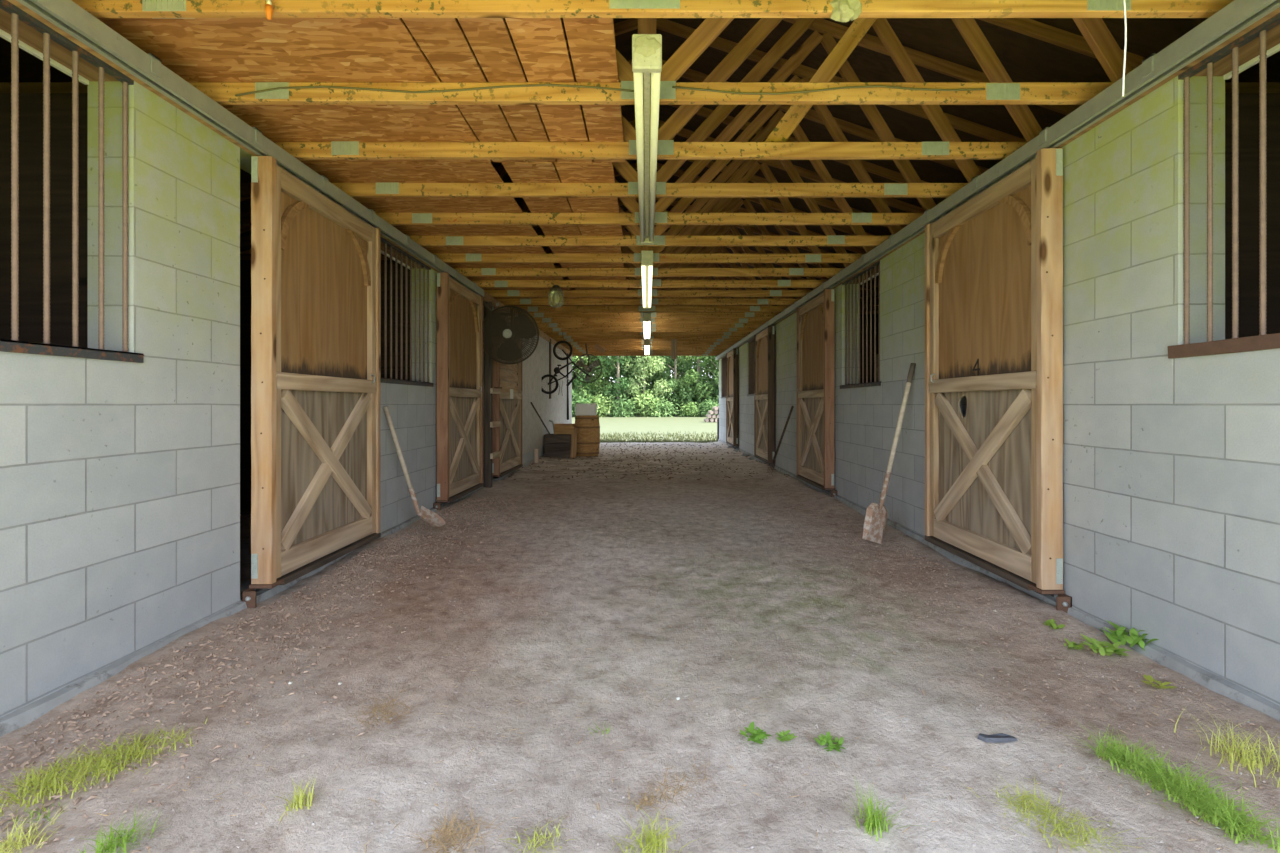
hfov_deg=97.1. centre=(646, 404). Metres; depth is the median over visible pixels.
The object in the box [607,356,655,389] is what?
tree
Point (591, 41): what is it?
sheet
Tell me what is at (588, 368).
fan
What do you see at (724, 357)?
barred window
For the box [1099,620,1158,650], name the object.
weed
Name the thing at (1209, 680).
curb
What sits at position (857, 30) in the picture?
diagonal brace
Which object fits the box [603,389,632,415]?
shrub
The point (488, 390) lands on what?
post
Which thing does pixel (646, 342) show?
strip light
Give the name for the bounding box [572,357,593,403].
tree
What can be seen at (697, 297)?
roof truss
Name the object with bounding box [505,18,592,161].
sheet
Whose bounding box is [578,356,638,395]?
tree
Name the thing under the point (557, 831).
grass tuft
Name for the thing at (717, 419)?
post
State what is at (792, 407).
pitchfork
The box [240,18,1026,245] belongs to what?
roof truss
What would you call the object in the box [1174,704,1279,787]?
grass tuft
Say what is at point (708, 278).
roof truss
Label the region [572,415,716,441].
lawn
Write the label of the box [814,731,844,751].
weed
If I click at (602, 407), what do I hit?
shrub
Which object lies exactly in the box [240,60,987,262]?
roof truss
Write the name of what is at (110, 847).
grass tuft
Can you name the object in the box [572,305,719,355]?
roof truss
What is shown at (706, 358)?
tree
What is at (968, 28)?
roof truss
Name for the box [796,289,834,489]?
door
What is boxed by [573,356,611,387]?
tree
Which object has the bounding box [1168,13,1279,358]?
barred window
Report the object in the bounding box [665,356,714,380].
tree
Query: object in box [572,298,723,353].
roof truss
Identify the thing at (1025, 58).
roof
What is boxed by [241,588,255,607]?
guide
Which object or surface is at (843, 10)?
nest
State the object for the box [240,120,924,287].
roof truss
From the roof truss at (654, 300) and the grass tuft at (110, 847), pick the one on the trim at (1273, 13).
the roof truss at (654, 300)
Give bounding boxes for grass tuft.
[0,806,75,852]
[7,797,76,829]
[76,809,164,852]
[270,776,329,820]
[501,817,578,852]
[589,724,613,734]
[611,804,702,852]
[843,776,928,840]
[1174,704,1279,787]
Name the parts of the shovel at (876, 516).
blade, handle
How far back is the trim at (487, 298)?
2.45 m
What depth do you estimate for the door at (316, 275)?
3.38 m
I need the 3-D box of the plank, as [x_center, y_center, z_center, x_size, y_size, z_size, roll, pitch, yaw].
[-1.478,0.776,11.428,0.121,0.610,0.204,0,0,5]
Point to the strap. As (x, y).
(567, 354)
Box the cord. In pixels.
[1122,0,1126,96]
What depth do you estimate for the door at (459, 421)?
6.08 m
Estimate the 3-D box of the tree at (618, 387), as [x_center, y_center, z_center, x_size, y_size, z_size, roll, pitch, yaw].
[-2.988,-4.337,53.459,4.596,11.355,4.765,0,0,6]
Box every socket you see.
[408,488,426,518]
[878,471,890,509]
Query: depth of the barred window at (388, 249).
4.99 m
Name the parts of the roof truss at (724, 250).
nail plate, nail plate, nail plate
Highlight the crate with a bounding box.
[554,424,574,433]
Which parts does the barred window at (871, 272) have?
sill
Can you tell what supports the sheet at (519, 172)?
on the roof truss at (829, 29)
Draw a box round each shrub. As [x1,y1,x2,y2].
[572,383,607,415]
[572,393,592,416]
[585,394,614,416]
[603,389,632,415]
[609,394,637,416]
[622,378,653,415]
[631,389,665,416]
[645,396,678,416]
[648,379,707,416]
[678,401,701,416]
[682,385,715,415]
[690,371,718,415]
[694,396,718,416]
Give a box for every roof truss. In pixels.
[0,18,1279,104]
[78,18,1144,196]
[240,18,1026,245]
[240,18,1080,224]
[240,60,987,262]
[240,105,947,276]
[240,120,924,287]
[274,18,1041,159]
[484,160,905,296]
[496,162,878,304]
[508,182,878,311]
[515,197,878,317]
[531,210,872,322]
[537,225,878,327]
[538,232,878,331]
[544,263,809,335]
[549,246,800,338]
[554,277,785,341]
[561,279,789,344]
[562,288,765,346]
[565,297,753,349]
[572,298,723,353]
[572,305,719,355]
[573,297,737,351]
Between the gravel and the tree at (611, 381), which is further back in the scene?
the tree at (611, 381)
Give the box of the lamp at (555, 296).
[548,285,563,307]
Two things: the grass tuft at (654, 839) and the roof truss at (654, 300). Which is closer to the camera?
the grass tuft at (654, 839)
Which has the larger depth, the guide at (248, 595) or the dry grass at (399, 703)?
the guide at (248, 595)
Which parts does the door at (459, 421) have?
strap plate, strap plate, edge post, panel, panel, rail, rail, rail, edge post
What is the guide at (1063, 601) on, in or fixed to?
on the floor
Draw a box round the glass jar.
[549,290,562,306]
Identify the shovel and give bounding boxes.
[383,406,445,527]
[862,363,915,543]
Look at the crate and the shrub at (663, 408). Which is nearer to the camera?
the crate
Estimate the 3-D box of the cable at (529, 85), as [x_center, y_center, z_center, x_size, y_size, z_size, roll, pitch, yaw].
[-1.000,-1.489,2.677,1.901,0.058,0.009,0,0,0]
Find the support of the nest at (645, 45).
attached to the strip light at (646, 71)
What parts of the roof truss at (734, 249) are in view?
nail plate, nail plate, nail plate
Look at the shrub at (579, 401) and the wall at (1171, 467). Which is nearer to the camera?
the wall at (1171, 467)
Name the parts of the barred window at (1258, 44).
sill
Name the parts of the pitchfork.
handle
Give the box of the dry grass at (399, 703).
[341,685,429,737]
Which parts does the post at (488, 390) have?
post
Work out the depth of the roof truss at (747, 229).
8.78 m
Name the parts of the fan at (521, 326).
bracket arm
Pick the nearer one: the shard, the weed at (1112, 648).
the shard
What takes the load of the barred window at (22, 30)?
in the wall at (120, 480)
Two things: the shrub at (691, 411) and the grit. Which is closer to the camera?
the grit
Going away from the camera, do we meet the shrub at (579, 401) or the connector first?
the connector
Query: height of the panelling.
2.250 m
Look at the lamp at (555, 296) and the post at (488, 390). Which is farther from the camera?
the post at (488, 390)
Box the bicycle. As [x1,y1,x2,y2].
[542,341,590,395]
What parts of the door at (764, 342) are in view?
edge post, rail, rail, rail, panel, panel, edge post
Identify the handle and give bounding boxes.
[530,402,550,435]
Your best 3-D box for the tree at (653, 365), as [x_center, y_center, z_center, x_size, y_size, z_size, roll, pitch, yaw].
[0.091,-2.588,53.795,4.848,7.832,4.769,0,0,-12]
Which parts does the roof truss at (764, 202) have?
nail plate, nail plate, nail plate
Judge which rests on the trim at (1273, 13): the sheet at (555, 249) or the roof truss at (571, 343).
the roof truss at (571, 343)
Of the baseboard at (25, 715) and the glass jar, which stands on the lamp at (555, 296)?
the glass jar
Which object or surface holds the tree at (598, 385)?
on the lawn at (609, 424)
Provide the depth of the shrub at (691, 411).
51.99 m
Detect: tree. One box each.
[572,356,603,390]
[572,356,608,401]
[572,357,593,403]
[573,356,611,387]
[576,356,614,390]
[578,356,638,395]
[595,356,636,406]
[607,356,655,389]
[622,356,672,411]
[625,359,682,387]
[646,356,692,398]
[648,356,703,415]
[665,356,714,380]
[671,356,718,402]
[677,360,717,386]
[694,356,718,405]
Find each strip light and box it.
[632,34,661,243]
[641,251,652,308]
[643,313,650,338]
[644,340,649,354]
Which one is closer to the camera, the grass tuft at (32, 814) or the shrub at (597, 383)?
the grass tuft at (32, 814)
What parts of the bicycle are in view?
frame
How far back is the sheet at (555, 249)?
6.15 m
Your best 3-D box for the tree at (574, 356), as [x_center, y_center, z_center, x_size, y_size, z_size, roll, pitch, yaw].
[-6.838,-3.224,60.542,6.194,9.168,6.094,0,0,-17]
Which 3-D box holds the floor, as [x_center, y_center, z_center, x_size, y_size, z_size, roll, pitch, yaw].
[0.000,1.101,8.255,11.600,0.148,17.710,0,0,0]
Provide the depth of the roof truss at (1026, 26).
3.90 m
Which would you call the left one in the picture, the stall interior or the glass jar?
the stall interior
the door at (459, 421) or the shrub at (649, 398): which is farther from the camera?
the shrub at (649, 398)
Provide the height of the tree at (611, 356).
9.918 m
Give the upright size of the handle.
0.655 m
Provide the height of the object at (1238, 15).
0.103 m
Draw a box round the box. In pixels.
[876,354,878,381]
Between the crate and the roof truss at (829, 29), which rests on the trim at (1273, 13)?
the roof truss at (829, 29)
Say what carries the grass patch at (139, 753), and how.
on the floor
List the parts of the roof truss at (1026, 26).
nail plate, nail plate, nail plate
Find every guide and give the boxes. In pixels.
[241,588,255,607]
[433,502,440,509]
[831,490,836,496]
[1056,594,1071,612]
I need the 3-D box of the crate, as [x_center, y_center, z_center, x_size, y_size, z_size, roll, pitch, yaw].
[-1.690,0.502,11.613,0.392,0.208,0.340,0,0,0]
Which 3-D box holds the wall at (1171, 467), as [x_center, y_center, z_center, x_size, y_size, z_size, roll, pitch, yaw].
[2.242,-0.123,8.775,0.190,2.598,16.150,0,0,0]
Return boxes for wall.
[0,81,544,717]
[719,75,1279,705]
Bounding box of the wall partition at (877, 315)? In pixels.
[860,314,878,382]
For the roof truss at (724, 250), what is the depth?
10.61 m
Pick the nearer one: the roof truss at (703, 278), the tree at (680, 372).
the roof truss at (703, 278)
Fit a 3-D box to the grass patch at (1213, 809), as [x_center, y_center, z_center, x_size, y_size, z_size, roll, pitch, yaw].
[1.471,1.054,1.558,0.321,0.058,0.602,0,0,-16]
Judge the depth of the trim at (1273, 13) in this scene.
2.37 m
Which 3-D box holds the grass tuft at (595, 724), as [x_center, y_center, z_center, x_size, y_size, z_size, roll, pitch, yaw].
[-0.154,1.083,1.878,0.089,0.026,0.096,0,0,0]
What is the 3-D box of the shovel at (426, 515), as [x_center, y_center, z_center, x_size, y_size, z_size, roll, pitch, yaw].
[-1.872,0.514,4.599,0.479,1.004,0.175,0,0,-43]
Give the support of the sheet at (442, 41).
on the roof truss at (1095, 31)
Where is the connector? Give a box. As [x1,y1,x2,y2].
[265,0,272,19]
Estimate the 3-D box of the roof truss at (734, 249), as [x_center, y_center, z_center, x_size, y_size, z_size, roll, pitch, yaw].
[0.000,-2.484,10.018,12.228,2.124,0.044,0,0,0]
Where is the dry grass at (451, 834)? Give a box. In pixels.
[402,796,510,852]
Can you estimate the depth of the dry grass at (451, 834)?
1.41 m
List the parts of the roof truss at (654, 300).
nail plate, nail plate, nail plate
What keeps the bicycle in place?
hanging from the hook
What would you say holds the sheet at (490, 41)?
on the roof truss at (1095, 31)
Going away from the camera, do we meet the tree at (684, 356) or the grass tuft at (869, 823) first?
the grass tuft at (869, 823)
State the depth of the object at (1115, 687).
2.45 m
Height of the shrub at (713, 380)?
6.011 m
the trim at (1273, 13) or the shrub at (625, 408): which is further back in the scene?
the shrub at (625, 408)
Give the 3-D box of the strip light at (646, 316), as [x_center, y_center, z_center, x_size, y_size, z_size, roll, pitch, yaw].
[0.000,-1.377,10.110,0.116,0.135,2.428,0,0,0]
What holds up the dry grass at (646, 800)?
on the floor
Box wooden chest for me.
[544,434,570,457]
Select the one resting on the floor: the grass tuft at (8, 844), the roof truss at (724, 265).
the grass tuft at (8, 844)
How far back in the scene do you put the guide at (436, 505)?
5.56 m
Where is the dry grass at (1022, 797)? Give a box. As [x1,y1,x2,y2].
[964,771,1150,852]
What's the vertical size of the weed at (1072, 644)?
0.024 m
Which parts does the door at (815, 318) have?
edge post, rail, rail, rail, panel, panel, edge post, strap plate, strap plate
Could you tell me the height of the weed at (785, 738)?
0.013 m
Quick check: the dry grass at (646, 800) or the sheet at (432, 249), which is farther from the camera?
the sheet at (432, 249)
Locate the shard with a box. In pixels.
[977,733,1017,742]
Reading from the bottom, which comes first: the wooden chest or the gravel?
the gravel
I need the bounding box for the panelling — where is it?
[522,335,571,453]
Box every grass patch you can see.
[0,717,207,815]
[1057,722,1279,852]
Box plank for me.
[570,428,577,457]
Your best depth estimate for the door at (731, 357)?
13.67 m
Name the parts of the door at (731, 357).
edge post, rail, rail, panel, panel, edge post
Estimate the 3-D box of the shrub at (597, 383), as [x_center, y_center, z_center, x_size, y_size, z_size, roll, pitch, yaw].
[-5.802,-0.154,56.290,4.642,4.827,5.475,0,0,41]
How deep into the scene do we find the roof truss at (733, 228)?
9.39 m
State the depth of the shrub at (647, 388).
55.85 m
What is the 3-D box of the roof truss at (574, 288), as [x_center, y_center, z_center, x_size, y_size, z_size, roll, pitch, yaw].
[0.000,-2.484,14.286,12.228,2.124,0.044,0,0,0]
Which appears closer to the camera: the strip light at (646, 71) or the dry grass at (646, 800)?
the dry grass at (646, 800)
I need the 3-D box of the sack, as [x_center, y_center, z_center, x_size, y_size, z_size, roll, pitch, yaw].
[-1.286,0.100,11.941,0.449,0.266,0.360,0,0,0]
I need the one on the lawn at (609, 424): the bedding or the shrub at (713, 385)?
the shrub at (713, 385)
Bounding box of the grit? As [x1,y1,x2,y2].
[0,471,1279,852]
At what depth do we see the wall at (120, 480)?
2.34 m
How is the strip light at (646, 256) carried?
attached to the roof truss at (790, 169)
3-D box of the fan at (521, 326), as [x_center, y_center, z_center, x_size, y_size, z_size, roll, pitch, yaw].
[-1.710,-0.913,7.025,0.714,0.838,0.401,0,0,-15]
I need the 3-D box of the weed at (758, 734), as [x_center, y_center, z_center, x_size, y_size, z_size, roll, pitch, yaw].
[0.345,1.065,1.823,0.098,0.020,0.101,0,0,-43]
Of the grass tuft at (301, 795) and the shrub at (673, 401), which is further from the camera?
the shrub at (673, 401)
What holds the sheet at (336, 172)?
on the roof truss at (829, 29)
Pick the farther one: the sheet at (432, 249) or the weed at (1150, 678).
the sheet at (432, 249)
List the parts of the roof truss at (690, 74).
nail plate, nail plate, king post, nail plate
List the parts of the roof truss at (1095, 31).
nail plate, king post, nail plate, nail plate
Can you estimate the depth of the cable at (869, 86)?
2.67 m
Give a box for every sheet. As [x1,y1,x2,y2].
[97,18,490,161]
[302,162,537,235]
[402,18,525,161]
[422,246,569,289]
[457,18,555,161]
[494,297,582,305]
[502,161,580,235]
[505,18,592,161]
[549,246,627,289]
[554,161,622,235]
[563,18,625,161]
[578,297,633,305]
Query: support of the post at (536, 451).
on the floor
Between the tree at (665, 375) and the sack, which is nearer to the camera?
the sack
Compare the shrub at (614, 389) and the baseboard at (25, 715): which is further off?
the shrub at (614, 389)
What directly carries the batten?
attached to the panelling
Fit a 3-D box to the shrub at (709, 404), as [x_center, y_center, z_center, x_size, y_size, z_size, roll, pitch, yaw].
[5.872,0.441,51.957,3.473,2.617,2.945,0,0,-9]
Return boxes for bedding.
[503,443,789,480]
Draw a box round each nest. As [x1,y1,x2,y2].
[633,34,661,57]
[830,0,861,21]
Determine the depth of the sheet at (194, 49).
2.54 m
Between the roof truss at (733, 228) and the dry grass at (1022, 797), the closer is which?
the dry grass at (1022, 797)
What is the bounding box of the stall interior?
[240,260,409,513]
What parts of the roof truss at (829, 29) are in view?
nail plate, nail plate, nail plate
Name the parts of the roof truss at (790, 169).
nail plate, nail plate, nail plate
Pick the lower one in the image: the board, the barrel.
the barrel
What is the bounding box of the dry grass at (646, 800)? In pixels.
[619,760,722,817]
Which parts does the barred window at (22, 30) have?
sill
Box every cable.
[235,84,633,95]
[672,85,984,94]
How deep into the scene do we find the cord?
1.53 m
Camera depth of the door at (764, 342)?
9.87 m
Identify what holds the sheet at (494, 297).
on the roof truss at (747, 229)
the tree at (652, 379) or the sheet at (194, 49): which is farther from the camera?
the tree at (652, 379)
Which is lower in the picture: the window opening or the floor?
the floor
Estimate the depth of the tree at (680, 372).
57.66 m
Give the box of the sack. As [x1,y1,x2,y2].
[575,403,596,415]
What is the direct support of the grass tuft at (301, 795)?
on the floor
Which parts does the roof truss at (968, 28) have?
nail plate, nail plate, nail plate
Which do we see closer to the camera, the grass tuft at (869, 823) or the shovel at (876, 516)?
the grass tuft at (869, 823)
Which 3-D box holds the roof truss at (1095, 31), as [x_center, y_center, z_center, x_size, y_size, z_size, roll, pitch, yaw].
[0.000,-2.484,2.703,12.228,2.124,0.044,0,0,0]
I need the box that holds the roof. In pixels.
[0,18,1279,305]
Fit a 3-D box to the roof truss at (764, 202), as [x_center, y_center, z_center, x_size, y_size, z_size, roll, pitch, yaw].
[0.000,-2.484,7.580,12.228,2.124,0.044,0,0,0]
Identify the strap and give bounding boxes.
[567,354,568,419]
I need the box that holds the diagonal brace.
[765,18,876,141]
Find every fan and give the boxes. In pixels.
[483,301,538,364]
[573,343,601,382]
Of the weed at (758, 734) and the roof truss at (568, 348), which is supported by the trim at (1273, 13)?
the roof truss at (568, 348)
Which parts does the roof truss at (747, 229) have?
nail plate, nail plate, nail plate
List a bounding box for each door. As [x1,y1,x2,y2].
[249,156,380,588]
[436,272,482,501]
[492,303,522,476]
[726,348,737,445]
[754,325,774,462]
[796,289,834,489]
[925,148,1064,593]
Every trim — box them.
[7,0,571,355]
[719,7,1279,359]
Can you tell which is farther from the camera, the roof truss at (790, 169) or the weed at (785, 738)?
the roof truss at (790, 169)
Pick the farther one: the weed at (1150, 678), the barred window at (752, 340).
the barred window at (752, 340)
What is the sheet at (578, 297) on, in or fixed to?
on the roof truss at (747, 229)
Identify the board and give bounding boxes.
[671,339,676,358]
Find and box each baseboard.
[0,455,543,736]
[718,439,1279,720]
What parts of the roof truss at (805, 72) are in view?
nail plate, nail plate, nail plate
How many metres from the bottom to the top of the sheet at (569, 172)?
0.012 m
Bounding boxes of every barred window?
[0,0,143,362]
[380,237,433,386]
[721,356,725,397]
[747,339,753,395]
[840,260,880,388]
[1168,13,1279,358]
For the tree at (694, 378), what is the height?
11.441 m
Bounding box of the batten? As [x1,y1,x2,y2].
[549,339,550,398]
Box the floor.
[0,441,1279,852]
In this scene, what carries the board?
hanging from the roof truss at (708, 278)
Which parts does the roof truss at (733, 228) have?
nail plate, nail plate, nail plate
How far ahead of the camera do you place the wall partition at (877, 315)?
8.91 m
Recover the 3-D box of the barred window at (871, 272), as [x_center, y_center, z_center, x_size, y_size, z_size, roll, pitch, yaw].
[2.241,-0.807,5.713,0.216,1.268,1.074,0,0,0]
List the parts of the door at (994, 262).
edge post, rail, rail, rail, panel, panel, edge post, strap plate, strap plate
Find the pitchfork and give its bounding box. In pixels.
[768,406,793,474]
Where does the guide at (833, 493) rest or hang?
on the floor
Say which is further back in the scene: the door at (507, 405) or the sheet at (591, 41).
the door at (507, 405)
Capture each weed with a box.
[739,721,770,743]
[776,730,797,741]
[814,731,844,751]
[1043,619,1064,628]
[1064,638,1085,649]
[1080,634,1132,656]
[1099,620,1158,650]
[1140,674,1175,688]
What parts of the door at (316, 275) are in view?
strap plate, strap plate, edge post, panel, panel, rail, rail, rail, edge post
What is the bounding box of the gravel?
[0,497,536,852]
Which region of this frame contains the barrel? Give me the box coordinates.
[575,415,599,455]
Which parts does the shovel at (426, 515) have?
handle, blade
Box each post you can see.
[483,302,501,487]
[534,449,538,462]
[717,419,718,441]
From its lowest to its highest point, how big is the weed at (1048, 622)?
0.026 m
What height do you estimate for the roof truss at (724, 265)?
2.124 m
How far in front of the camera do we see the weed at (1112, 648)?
2.43 m
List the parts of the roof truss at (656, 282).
nail plate, nail plate, nail plate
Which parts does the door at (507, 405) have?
edge post, panel, rail, rail, edge post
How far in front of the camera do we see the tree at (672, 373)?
57.54 m
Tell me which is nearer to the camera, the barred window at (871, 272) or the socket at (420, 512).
the socket at (420, 512)
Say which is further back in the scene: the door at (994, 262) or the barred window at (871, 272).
the barred window at (871, 272)

